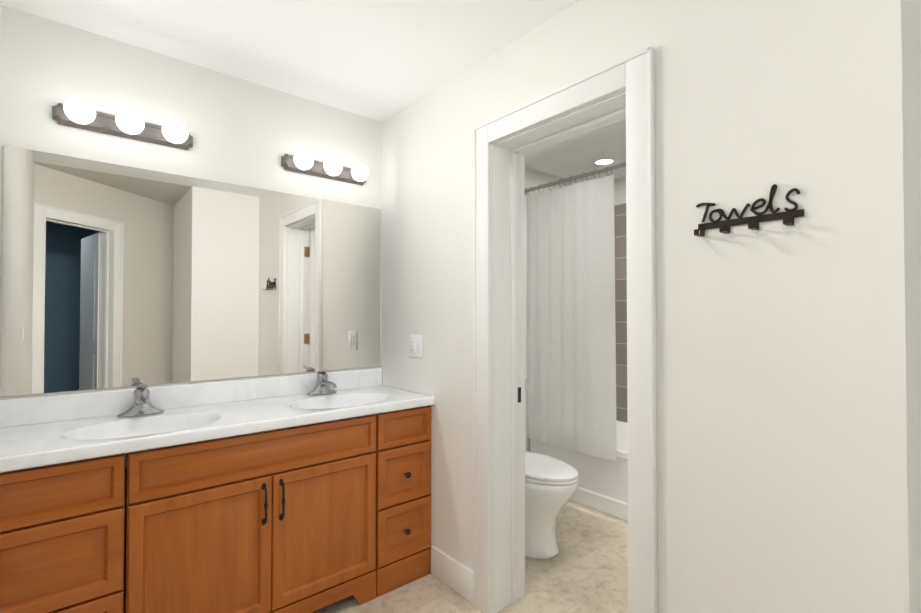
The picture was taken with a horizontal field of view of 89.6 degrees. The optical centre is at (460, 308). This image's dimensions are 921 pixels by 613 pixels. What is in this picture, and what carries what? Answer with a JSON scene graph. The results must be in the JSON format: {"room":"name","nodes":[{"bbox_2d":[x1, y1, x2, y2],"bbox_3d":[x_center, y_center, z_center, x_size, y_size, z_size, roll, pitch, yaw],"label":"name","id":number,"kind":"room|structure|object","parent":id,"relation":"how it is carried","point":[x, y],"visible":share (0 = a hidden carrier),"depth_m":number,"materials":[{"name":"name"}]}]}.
{"room":"bathroom","nodes":[
{"label":"bathroom","id":0,"kind":"room"},
{"bbox_2d":[0,1,0,60],"bbox_3d":[-0.912,0.088,0.676,0.120,2.480,2.630,1,-1,-40],"label":"wall","id":1,"kind":"structure","parent":0,"point":[0,30],"depth_m":1.72,"materials":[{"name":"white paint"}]},
{"bbox_2d":[0,5,574,451],"bbox_3d":[-0.328,0.121,2.977,3.992,2.480,0.120,1,-1,-40],"label":"wall","id":2,"kind":"structure","parent":0,"point":[244,133],"depth_m":2.10,"materials":[{"name":"white paint"}]},
{"bbox_2d":[52,97,192,149],"bbox_3d":[-1.375,-0.769,1.927,0.485,0.098,0.141,1,-1,-40],"label":"sconce","id":3,"kind":"object","parent":2,"relation":"attached to","point":[78,112],"visible":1,"depth_m":1.90,"materials":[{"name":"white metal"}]},
{"bbox_2d":[0,145,380,396],"bbox_3d":[-1.093,-0.134,2.246,1.610,0.936,0.006,1,-1,-40],"label":"mirror","id":4,"kind":"object","parent":2,"relation":"attached to","point":[114,275],"visible":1,"depth_m":2.07,"materials":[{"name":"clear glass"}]},
{"bbox_2d":[281,150,368,184],"bbox_3d":[-0.698,-0.761,2.503,0.485,0.098,0.141,1,-1,-40],"label":"sconce","id":5,"kind":"object","parent":2,"relation":"attached to","point":[305,162],"visible":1,"depth_m":2.47,"materials":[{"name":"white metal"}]},
{"bbox_2d":[524,162,625,195],"bbox_3d":[1.020,-0.919,2.990,0.060,0.060,1.628,1,-1,-40],"label":"curtain rod","id":6,"kind":"object","parent":2,"relation":"attached to","point":[609,168],"visible":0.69,"depth_m":3.23,"materials":[{"name":"silver metal"}]},
{"bbox_2d":[527,165,616,461],"bbox_3d":[0.755,0.029,3.289,0.069,1.929,0.762,1,-1,-40],"label":"shower curtain","id":7,"kind":"object","parent":6,"relation":"hanging from","point":[571,364],"visible":1,"depth_m":3.25,"materials":[{"name":"white fabric"}]},
{"bbox_2d":[0,0,625,182],"bbox_3d":[-0.515,-1.182,1.403,6.700,0.080,2.605,1,-1,-40],"label":"ceiling","id":8,"kind":"structure","parent":0,"point":[380,60],"depth_m":1.96,"materials":[{"name":"white paint"}]},
{"bbox_2d":[593,158,615,165],"bbox_3d":[1.086,-1.108,3.502,0.170,0.008,0.170,1,-1,-40],"label":"recessed light","id":9,"kind":"object","parent":8,"relation":"in","point":[603,161],"visible":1,"depth_m":3.50,"materials":[{"name":"white paint"}]},
{"bbox_2d":[312,500,627,612],"bbox_3d":[0.617,1.359,0.035,6.700,0.080,6.100,1,-1,-40],"label":"floor","id":10,"kind":"structure","parent":0,"point":[585,570],"depth_m":2.28,"materials":[{"name":"tile"}]},
{"bbox_2d":[0,368,434,612],"bbox_3d":[-0.920,0.845,2.026,1.626,1.005,0.542,1,-1,-40],"label":"bathroom vanity","id":11,"kind":"object","parent":10,"relation":"on","point":[282,494],"visible":0.98,"depth_m":1.80,"materials":[{"name":"brown wood"}]},
{"bbox_2d":[116,384,164,417],"bbox_3d":[-1.294,0.376,1.890,0.168,0.130,0.179,1,-1,-40],"label":"faucet","id":12,"kind":"object","parent":11,"relation":"on","point":[141,405],"visible":1,"depth_m":1.90,"materials":[{"name":"grey metal"}]},
{"bbox_2d":[306,370,336,395],"bbox_3d":[-0.694,0.383,2.401,0.168,0.130,0.179,1,-1,-40],"label":"faucet","id":13,"kind":"object","parent":11,"relation":"on","point":[324,386],"visible":0.98,"depth_m":2.41,"materials":[{"name":"grey metal"}]},
{"bbox_2d":[525,379,578,558],"bbox_3d":[0.364,0.902,2.702,0.434,0.908,0.725,1,-1,-40],"label":"toilet","id":14,"kind":"object","parent":10,"relation":"on","point":[551,485],"visible":0.4,"depth_m":2.50,"materials":[{"name":"white ceramic"}]},
{"bbox_2d":[530,420,627,520],"bbox_3d":[1.353,1.149,3.244,0.795,0.430,1.600,1,-1,-40],"label":"bathtub","id":15,"kind":"object","parent":10,"relation":"on","point":[602,485],"visible":0.08,"depth_m":3.15,"materials":[{"name":"white ceramic"}]},
{"bbox_2d":[614,176,625,205],"bbox_3d":[1.752,0.128,3.519,0.120,2.480,1.750,1,-1,-40],"label":"wall","id":16,"kind":"structure","parent":0,"point":[619,191],"depth_m":3.92,"materials":[{"name":"ceramic tile"},{"name":"grout"},{"name":"paint"}]},
{"bbox_2d":[614,203,626,421],"bbox_3d":[1.663,0.034,3.523,0.012,1.830,1.630,1,-1,-40],"label":"wall tile","id":17,"kind":"structure","parent":16,"relation":"attached to","point":[621,297],"depth_m":3.89,"materials":[{"name":"grey tile"}]},
{"bbox_2d":[381,0,908,612],"bbox_3d":[0.359,0.106,1.951,0.205,2.480,2.335,1,-1,-40],"label":"wall","id":18,"kind":"structure","parent":0,"point":[782,484],"depth_m":1.29,"materials":[{"name":"white paint"}]},
{"bbox_2d":[410,334,422,357],"bbox_3d":[-0.240,0.201,2.487,0.011,0.120,0.116,1,-1,-40],"label":"switch plate","id":19,"kind":"object","parent":18,"relation":"attached to","point":[416,345],"visible":1,"depth_m":2.48,"materials":[{"name":"white plastic"}]},
{"bbox_2d":[431,545,472,603],"bbox_3d":[-0.039,1.278,2.233,0.014,0.145,0.338,1,-1,-40],"label":"baseboard","id":20,"kind":"structure","parent":18,"relation":"attached to","point":[456,576],"depth_m":2.22,"materials":[{"name":"white paint"}]},
{"bbox_2d":[473,47,657,612],"bbox_3d":[0.429,0.257,1.867,0.255,2.176,0.849,1,-1,-40],"label":"door frame","id":21,"kind":"structure","parent":18,"relation":"attached to","point":[618,91],"depth_m":2.04,"materials":[{"name":"white paint"}]},
{"bbox_2d":[694,184,803,236],"bbox_3d":[0.776,-0.272,1.271,0.046,0.116,0.267,1,-1,-40],"label":"sign","id":22,"kind":"object","parent":18,"relation":"attached to","point":[788,216],"visible":1,"depth_m":1.26,"materials":[{"name":"brown metal"}]},
{"bbox_2d":[901,0,920,612],"bbox_3d":[1.249,0.085,0.456,0.785,2.480,1.095,1,-1,-40],"label":"wall","id":23,"kind":"structure","parent":0,"point":[911,53],"depth_m":0.61,"materials":[{"name":"white paint"}]}
]}

